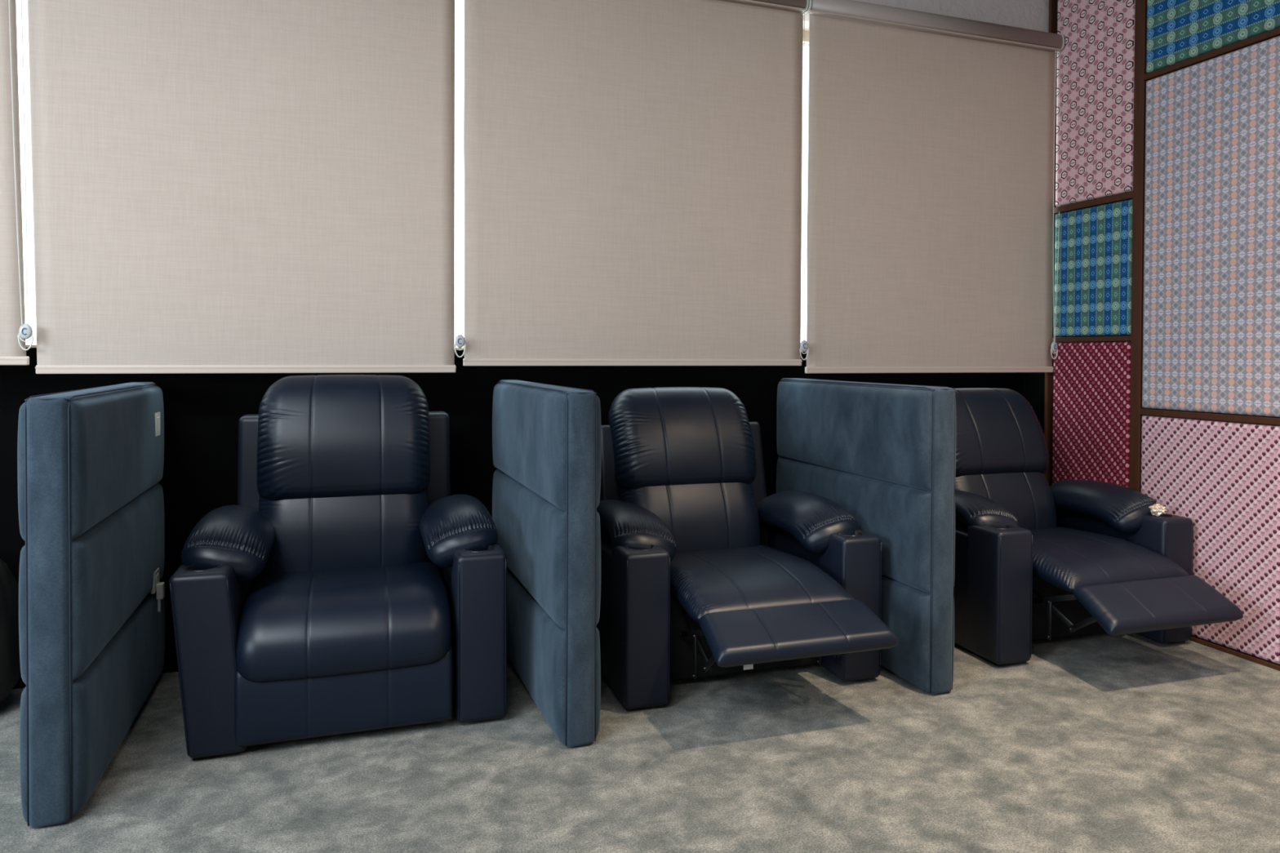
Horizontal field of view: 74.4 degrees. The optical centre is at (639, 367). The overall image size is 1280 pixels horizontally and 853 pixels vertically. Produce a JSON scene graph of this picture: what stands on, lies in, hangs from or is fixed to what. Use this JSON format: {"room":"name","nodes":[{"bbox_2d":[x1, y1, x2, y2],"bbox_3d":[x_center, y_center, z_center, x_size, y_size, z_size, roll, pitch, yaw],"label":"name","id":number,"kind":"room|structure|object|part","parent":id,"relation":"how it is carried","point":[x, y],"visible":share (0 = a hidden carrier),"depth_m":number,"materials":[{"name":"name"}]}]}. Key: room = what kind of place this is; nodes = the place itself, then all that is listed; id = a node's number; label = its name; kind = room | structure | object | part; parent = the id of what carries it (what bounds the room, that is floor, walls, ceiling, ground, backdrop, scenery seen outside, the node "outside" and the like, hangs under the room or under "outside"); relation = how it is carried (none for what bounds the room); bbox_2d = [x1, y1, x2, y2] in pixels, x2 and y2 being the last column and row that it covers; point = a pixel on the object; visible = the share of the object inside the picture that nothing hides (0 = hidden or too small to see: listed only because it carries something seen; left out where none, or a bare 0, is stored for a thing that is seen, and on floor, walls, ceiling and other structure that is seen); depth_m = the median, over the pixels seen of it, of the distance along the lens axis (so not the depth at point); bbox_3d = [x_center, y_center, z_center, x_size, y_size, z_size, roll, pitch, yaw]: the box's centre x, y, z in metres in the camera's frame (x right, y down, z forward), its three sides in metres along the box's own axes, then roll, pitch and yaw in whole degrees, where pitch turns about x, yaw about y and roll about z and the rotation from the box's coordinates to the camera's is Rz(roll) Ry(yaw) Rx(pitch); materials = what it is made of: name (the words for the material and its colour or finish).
{"room":"nap lounge","nodes":[
{"label":"nap lounge","id":0,"kind":"room"},
{"bbox_2d":[0,347,1023,688],"bbox_3d":[-1.669,0.546,3.315,8.220,1.237,0.120,0,1,-19],"label":"wall","id":1,"kind":"structure","parent":0,"point":[202,412],"depth_m":3.29,"materials":[{"name":"black paint"}]},
{"bbox_2d":[26,30,808,351],"bbox_3d":[-1.734,-0.854,3.270,8.070,1.563,0.060,0,1,-19],"label":"window","id":2,"kind":"structure","parent":1,"relation":"in","point":[806,37],"depth_m":4.11,"materials":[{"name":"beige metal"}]},
{"bbox_2d":[0,631,1279,852],"bbox_3d":[-0.590,1.242,0.059,8.320,0.050,7.060,0,1,-19],"label":"floor","id":3,"kind":"structure","parent":0,"point":[1104,742],"depth_m":2.45,"materials":[{"name":"carpet"}]},
{"bbox_2d":[0,559,21,702],"bbox_3d":[-2.314,0.879,2.795,0.410,0.582,0.341,0,1,-19],"label":"backpack","id":4,"kind":"object","parent":3,"relation":"on","point":[10,663],"visible":0.78,"depth_m":2.84,"materials":[{"name":"black fabric"}]},
{"bbox_2d":[17,382,164,827],"bbox_3d":[-1.688,0.617,2.660,0.154,1.107,1.087,0,1,-19],"label":"privacy screen","id":5,"kind":"object","parent":3,"relation":"on","point":[91,461],"visible":0.99,"depth_m":2.22,"materials":[{"name":"blue fabric"}]},
{"bbox_3d":[-1.741,0.259,2.641,0.041,0.360,1.068,0,1,-19],"label":"padded panel","id":6,"kind":"part","parent":5,"relation":"part of","materials":[{"name":"blue fabric"}]},
{"bbox_3d":[-1.743,0.625,2.647,0.041,0.364,1.068,0,1,-19],"label":"padded panel","id":7,"kind":"part","parent":5,"relation":"part of","materials":[{"name":"blue fabric"}]},
{"bbox_3d":[-1.744,0.987,2.652,0.041,0.351,1.068,0,1,-19],"label":"padded panel","id":8,"kind":"part","parent":5,"relation":"part of","materials":[{"name":"blue fabric"}]},
{"bbox_3d":[-1.635,0.259,2.678,0.040,0.360,1.068,0,1,-19],"label":"padded panel","id":9,"kind":"part","parent":5,"relation":"part of","materials":[{"name":"blue fabric"}]},
{"bbox_3d":[-1.636,0.625,2.684,0.041,0.364,1.068,0,1,-19],"label":"padded panel","id":10,"kind":"part","parent":5,"relation":"part of","materials":[{"name":"blue fabric"}]},
{"bbox_3d":[-1.638,0.986,2.689,0.040,0.351,1.068,0,1,-19],"label":"padded panel","id":11,"kind":"part","parent":5,"relation":"part of","materials":[{"name":"blue fabric"}]},
{"bbox_2d":[151,568,159,594],"bbox_3d":[-1.737,0.766,3.025,0.016,0.075,0.080,0,1,-19],"label":"power socket","id":12,"kind":"object","parent":5,"relation":"attached to","point":[156,575],"visible":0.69,"depth_m":3.00,"materials":[{"name":"white plastic"}]},
{"bbox_2d":[155,582,164,612],"bbox_3d":[-1.716,0.824,3.020,0.022,0.100,0.035,0,1,-19],"label":"plug adapter","id":13,"kind":"object","parent":12,"relation":"attached to","point":[160,587],"visible":1,"depth_m":3.01,"materials":[{"name":"white plastic"}]},
{"bbox_2d":[155,412,159,436],"bbox_3d":[-1.747,0.207,3.047,0.016,0.087,0.085,0,1,-19],"label":"power socket","id":14,"kind":"object","parent":5,"relation":"attached to","point":[157,414],"visible":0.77,"depth_m":3.03,"materials":[{"name":"white plastic"}]},
{"bbox_2d":[168,374,506,758],"bbox_3d":[-1.027,0.595,2.982,0.998,1.129,0.848,0,1,-18],"label":"recliner","id":15,"kind":"object","parent":3,"relation":"on","point":[346,588],"visible":1,"depth_m":2.76,"materials":[{"name":"blue leather"}]},
{"bbox_3d":[-1.410,0.884,2.885,0.210,0.552,0.801,0,1,-18],"label":"arm","id":16,"kind":"part","parent":15,"relation":"part of","materials":[{"name":"blue leather"}]},
{"bbox_3d":[-0.991,0.829,2.870,0.636,0.246,0.604,0,1,-18],"label":"seat","id":17,"kind":"part","parent":15,"relation":"part of","materials":[{"name":"blue leather"}]},
{"bbox_2d":[257,374,430,500],"bbox_3d":[-1.081,0.258,3.103,0.596,0.459,0.253,0,1,-18],"label":"cushion","id":18,"kind":"object","parent":15,"relation":"on","point":[320,437],"depth_m":3.02,"materials":[{"name":"blue leather"}]},
{"bbox_3d":[-0.914,1.026,2.639,0.644,0.240,0.049,0,1,-18],"label":"panel","id":19,"kind":"part","parent":15,"relation":"part of","materials":[{"name":"blue leather"}]},
{"bbox_2d":[257,488,429,577],"bbox_3d":[-1.064,0.598,3.051,0.584,0.360,0.184,0,1,-18],"label":"cushion","id":20,"kind":"object","parent":15,"relation":"on","point":[314,530],"depth_m":2.97,"materials":[{"name":"blue leather"}]},
{"bbox_3d":[-0.640,0.883,3.140,0.165,0.552,0.801,0,1,-18],"label":"arm","id":21,"kind":"part","parent":15,"relation":"part of","materials":[{"name":"blue leather"}]},
{"bbox_2d":[492,379,601,747],"bbox_3d":[-0.373,0.615,3.113,0.154,1.107,1.097,0,1,-21],"label":"privacy screen","id":22,"kind":"object","parent":3,"relation":"on","point":[547,438],"visible":0.88,"depth_m":2.65,"materials":[{"name":"blue fabric"}]},
{"bbox_3d":[-0.426,0.258,3.093,0.041,0.360,1.078,0,1,-21],"label":"padded panel","id":23,"kind":"part","parent":22,"relation":"part of","materials":[{"name":"blue fabric"}]},
{"bbox_3d":[-0.427,0.624,3.098,0.041,0.364,1.078,0,1,-21],"label":"padded panel","id":24,"kind":"part","parent":22,"relation":"part of","materials":[{"name":"blue fabric"}]},
{"bbox_3d":[-0.429,0.985,3.103,0.041,0.351,1.078,0,1,-21],"label":"padded panel","id":25,"kind":"part","parent":22,"relation":"part of","materials":[{"name":"blue fabric"}]},
{"bbox_3d":[-0.324,0.985,3.144,0.041,0.351,1.078,0,1,-21],"label":"padded panel","id":26,"kind":"part","parent":22,"relation":"part of","materials":[{"name":"blue fabric"}]},
{"bbox_3d":[-0.322,0.623,3.138,0.041,0.364,1.078,0,1,-21],"label":"padded panel","id":27,"kind":"part","parent":22,"relation":"part of","materials":[{"name":"blue fabric"}]},
{"bbox_3d":[-0.321,0.257,3.133,0.040,0.360,1.078,0,1,-21],"label":"padded panel","id":28,"kind":"part","parent":22,"relation":"part of","materials":[{"name":"blue fabric"}]},
{"bbox_2d":[596,386,897,709],"bbox_3d":[0.355,0.627,3.228,1.000,1.068,1.243,0,1,-17],"label":"recliner","id":29,"kind":"object","parent":3,"relation":"on","point":[704,573],"visible":0.97,"depth_m":3.12,"materials":[{"name":"blue leather"}]},
{"bbox_3d":[-0.090,0.893,3.252,0.165,0.533,0.801,0,1,-17],"label":"arm","id":30,"kind":"part","parent":29,"relation":"part of","materials":[{"name":"blue leather"}]},
{"bbox_2d":[608,386,756,489],"bbox_3d":[0.181,0.299,3.574,0.620,0.424,0.296,0,1,-17],"label":"cushion","id":31,"kind":"object","parent":29,"relation":"on","point":[664,437],"depth_m":3.48,"materials":[{"name":"blue leather"}]},
{"bbox_2d":[618,482,759,552],"bbox_3d":[0.213,0.614,3.472,0.584,0.342,0.218,0,1,-17],"label":"cushion","id":32,"kind":"object","parent":29,"relation":"on","point":[700,517],"depth_m":3.40,"materials":[{"name":"blue leather"}]},
{"bbox_3d":[0.368,0.794,3.184,0.600,0.135,0.715,0,1,-17],"label":"seat","id":33,"kind":"part","parent":29,"relation":"part of","materials":[{"name":"blue leather"}]},
{"bbox_3d":[0.706,0.892,3.502,0.165,0.533,0.801,0,1,-17],"label":"arm","id":34,"kind":"part","parent":29,"relation":"part of","materials":[{"name":"blue leather"}]},
{"bbox_2d":[776,377,955,694],"bbox_3d":[0.900,0.614,3.542,0.154,1.107,1.117,0,1,-20],"label":"privacy screen","id":35,"kind":"object","parent":3,"relation":"on","point":[885,454],"visible":0.71,"depth_m":3.16,"materials":[{"name":"blue fabric"}]},
{"bbox_3d":[0.845,0.622,3.528,0.041,0.364,1.098,0,1,-20],"label":"padded panel","id":36,"kind":"part","parent":35,"relation":"part of","materials":[{"name":"blue fabric"}]},
{"bbox_3d":[0.847,0.256,3.523,0.041,0.360,1.098,0,1,-20],"label":"padded panel","id":37,"kind":"part","parent":35,"relation":"part of","materials":[{"name":"blue fabric"}]},
{"bbox_3d":[0.844,0.983,3.534,0.041,0.351,1.098,0,1,-20],"label":"padded panel","id":38,"kind":"part","parent":35,"relation":"part of","materials":[{"name":"blue fabric"}]},
{"bbox_3d":[0.950,0.983,3.572,0.041,0.351,1.098,0,1,-20],"label":"padded panel","id":39,"kind":"part","parent":35,"relation":"part of","materials":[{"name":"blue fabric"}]},
{"bbox_3d":[0.951,0.622,3.567,0.040,0.364,1.098,0,1,-20],"label":"padded panel","id":40,"kind":"part","parent":35,"relation":"part of","materials":[{"name":"blue fabric"}]},
{"bbox_3d":[0.953,0.256,3.561,0.040,0.360,1.098,0,1,-20],"label":"padded panel","id":41,"kind":"part","parent":35,"relation":"part of","materials":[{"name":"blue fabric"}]},
{"bbox_2d":[953,387,1243,665],"bbox_3d":[1.793,0.634,3.658,1.000,1.053,1.226,0,1,-17],"label":"recliner","id":42,"kind":"object","parent":3,"relation":"on","point":[1035,560],"visible":0.88,"depth_m":3.48,"materials":[{"name":"blue leather"}]},
{"bbox_3d":[1.350,0.896,3.676,0.165,0.525,0.801,0,1,-17],"label":"arm","id":43,"kind":"part","parent":42,"relation":"part of","materials":[{"name":"blue leather"}]},
{"bbox_2d":[954,387,1048,477],"bbox_3d":[1.622,0.311,3.997,0.620,0.419,0.295,0,1,-17],"label":"cushion","id":44,"kind":"object","parent":42,"relation":"on","point":[999,433],"depth_m":3.91,"materials":[{"name":"blue leather"}]},
{"bbox_2d":[955,471,1056,529],"bbox_3d":[1.654,0.621,3.895,0.584,0.337,0.217,0,1,-17],"label":"cushion","id":45,"kind":"object","parent":42,"relation":"on","point":[1028,495],"depth_m":3.84,"materials":[{"name":"blue leather"}]},
{"bbox_3d":[1.808,0.798,3.610,0.600,0.134,0.710,0,1,-17],"label":"seat","id":46,"kind":"part","parent":42,"relation":"part of","materials":[{"name":"blue leather"}]},
{"bbox_3d":[2.147,0.896,3.926,0.165,0.525,0.801,0,1,-17],"label":"arm","id":47,"kind":"part","parent":42,"relation":"part of","materials":[{"name":"blue leather"}]},
{"bbox_2d":[1148,503,1167,516],"bbox_3d":[2.214,0.609,3.605,0.069,0.052,0.063,1,1,29],"label":"wrapper","id":48,"kind":"object","parent":42,"relation":"on","point":[1157,509],"visible":1,"depth_m":3.59,"materials":[{"name":"white paper"}]},
{"bbox_2d":[803,0,1048,32],"bbox_3d":[-1.722,-1.834,3.178,8.035,0.400,0.270,0,1,-19],"label":"wall","id":49,"kind":"structure","parent":0,"point":[1033,15],"depth_m":4.25,"materials":[{"name":"beige paint"}]},
{"bbox_2d":[0,0,34,364],"bbox_3d":[-2.747,-0.844,2.625,1.470,1.676,0.130,0,1,-19],"label":"roller blind","id":50,"kind":"object","parent":49,"relation":"attached to","point":[14,331],"visible":1,"depth_m":2.84,"materials":[{"name":"fabric"}]},
{"bbox_3d":[-2.754,-0.021,2.633,1.431,0.030,0.018,0,1,-19],"label":"rail","id":51,"kind":"part","parent":50,"relation":"part of","materials":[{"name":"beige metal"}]},
{"bbox_3d":[-2.084,-0.872,2.820,0.053,1.465,0.012,0,1,-19],"label":"bead chain","id":52,"kind":"part","parent":50,"relation":"part of","materials":[{"name":"white plastic"}]},
{"bbox_2d":[27,0,466,373],"bbox_3d":[-1.392,-0.830,3.095,1.480,1.706,0.130,0,1,-19],"label":"roller blind","id":53,"kind":"object","parent":49,"relation":"attached to","point":[220,186],"visible":1,"depth_m":3.08,"materials":[{"name":"fabric"}]},
{"bbox_3d":[-1.394,0.008,3.105,1.408,0.030,0.018,0,1,-19],"label":"rail","id":54,"kind":"part","parent":53,"relation":"part of","materials":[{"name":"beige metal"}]},
{"bbox_3d":[-0.702,-0.864,3.300,0.037,1.485,0.008,0,1,-38],"label":"bead chain","id":55,"kind":"part","parent":53,"relation":"part of","materials":[{"name":"white plastic"}]},
{"bbox_2d":[462,0,809,365],"bbox_3d":[0.025,-0.845,3.587,1.548,1.680,0.130,0,1,-19],"label":"roller blind","id":56,"kind":"object","parent":49,"relation":"attached to","point":[633,168],"visible":1,"depth_m":3.57,"materials":[{"name":"fabric"}]},
{"bbox_3d":[0.017,-0.020,3.595,1.520,0.030,0.018,0,1,-19],"label":"rail","id":57,"kind":"part","parent":56,"relation":"part of","materials":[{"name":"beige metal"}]},
{"bbox_3d":[0.747,-0.862,3.803,0.038,1.493,0.008,0,1,-37],"label":"bead chain","id":58,"kind":"part","parent":56,"relation":"part of","materials":[{"name":"white plastic"}]},
{"bbox_2d":[803,0,1064,373],"bbox_3d":[1.430,-0.830,4.075,1.474,1.715,0.130,0,1,-19],"label":"roller blind","id":59,"kind":"object","parent":49,"relation":"attached to","point":[931,156],"visible":1,"depth_m":4.05,"materials":[{"name":"fabric"}]},
{"bbox_3d":[1.435,0.013,4.087,1.437,0.030,0.018,0,1,-19],"label":"rail","id":60,"kind":"part","parent":59,"relation":"part of","materials":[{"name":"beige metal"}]},
{"bbox_3d":[2.112,-0.867,4.277,0.052,1.487,0.009,0,1,-32],"label":"bead chain","id":61,"kind":"part","parent":59,"relation":"part of","materials":[{"name":"white plastic"}]},
{"bbox_2d":[1044,0,1057,486],"bbox_3d":[2.128,-0.437,4.367,0.054,3.200,0.018,0,1,-19],"label":"trim","id":62,"kind":"structure","parent":49,"relation":"attached to","point":[1053,4],"depth_m":4.36,"materials":[{"name":"brown wood"}]},
{"bbox_2d":[1023,335,1274,433],"bbox_3d":[3.249,-0.388,1.402,0.180,3.200,6.930,0,1,-19],"label":"wall","id":63,"kind":"structure","parent":0,"point":[1033,382],"depth_m":4.45,"materials":[{"name":"black paint"}]},
{"bbox_2d":[1052,336,1130,342],"bbox_3d":[2.216,-0.136,4.123,0.050,0.023,0.460,0,1,-19],"label":"trim","id":64,"kind":"structure","parent":63,"relation":"attached to","point":[1098,339],"depth_m":4.10,"materials":[{"name":"brown wood"}]},
{"bbox_2d":[1052,342,1130,487],"bbox_3d":[2.212,0.512,4.132,0.047,1.266,0.452,0,1,-19],"label":"fabric panel","id":65,"kind":"object","parent":63,"relation":"attached to","point":[1091,385],"visible":0.45,"depth_m":4.10,"materials":[{"name":"red fabric"}]},
{"bbox_2d":[1053,191,1133,213],"bbox_3d":[2.218,-0.800,4.113,0.050,0.030,0.460,0,1,-19],"label":"trim","id":66,"kind":"structure","parent":63,"relation":"attached to","point":[1126,196],"depth_m":4.09,"materials":[{"name":"brown wood"}]},
{"bbox_2d":[1053,199,1133,337],"bbox_3d":[2.215,-0.466,4.117,0.047,0.629,0.452,0,1,-19],"label":"fabric panel","id":67,"kind":"object","parent":63,"relation":"attached to","point":[1095,264],"visible":0.96,"depth_m":4.08,"materials":[{"name":"blue fabric"}]},
{"bbox_2d":[1055,0,1135,206],"bbox_3d":[2.219,-1.423,4.103,0.047,1.210,0.452,0,1,-19],"label":"fabric panel","id":68,"kind":"object","parent":63,"relation":"attached to","point":[1095,141],"visible":0.95,"depth_m":4.08,"materials":[{"name":"pink fabric"}]},
{"bbox_2d":[1128,0,1147,493],"bbox_3d":[2.301,-0.429,3.877,0.050,3.200,0.052,0,1,-19],"label":"trim","id":69,"kind":"structure","parent":63,"relation":"attached to","point":[1140,7],"depth_m":3.86,"materials":[{"name":"brown wood"}]},
{"bbox_2d":[1140,408,1279,425],"bbox_3d":[2.583,0.216,3.064,0.050,0.027,1.688,0,1,-19],"label":"trim","id":70,"kind":"structure","parent":63,"relation":"attached to","point":[1170,413],"depth_m":3.53,"materials":[{"name":"brown wood"}]},
{"bbox_2d":[1141,415,1279,664],"bbox_3d":[2.406,0.690,3.572,0.047,0.929,0.618,0,1,-19],"label":"fabric panel","id":71,"kind":"object","parent":63,"relation":"attached to","point":[1224,477],"visible":0.66,"depth_m":3.46,"materials":[{"name":"pink fabric"}]},
{"bbox_2d":[1142,35,1279,417],"bbox_3d":[2.585,-0.544,3.052,0.047,1.486,1.680,0,1,-19],"label":"fabric panel","id":72,"kind":"object","parent":63,"relation":"attached to","point":[1211,308],"visible":1,"depth_m":3.52,"materials":[{"name":"fabric"}]},
{"bbox_2d":[1144,26,1279,80],"bbox_3d":[2.589,-1.304,3.042,0.050,0.026,1.688,0,1,-19],"label":"trim","id":73,"kind":"structure","parent":63,"relation":"attached to","point":[1274,33],"depth_m":3.52,"materials":[{"name":"brown wood"}]},
{"bbox_2d":[1146,0,1279,73],"bbox_3d":[2.589,-1.666,3.036,0.047,0.690,1.680,0,1,-19],"label":"fabric panel","id":74,"kind":"object","parent":63,"relation":"attached to","point":[1178,30],"visible":0.97,"depth_m":3.58,"materials":[{"name":"blue fabric"}]},
{"bbox_2d":[1189,635,1279,671],"bbox_3d":[2.496,1.171,3.320,0.050,0.018,2.200,0,1,-19],"label":"trim","id":75,"kind":"structure","parent":63,"relation":"attached to","point":[1227,650],"depth_m":3.44,"materials":[{"name":"brown wood"}]}
]}

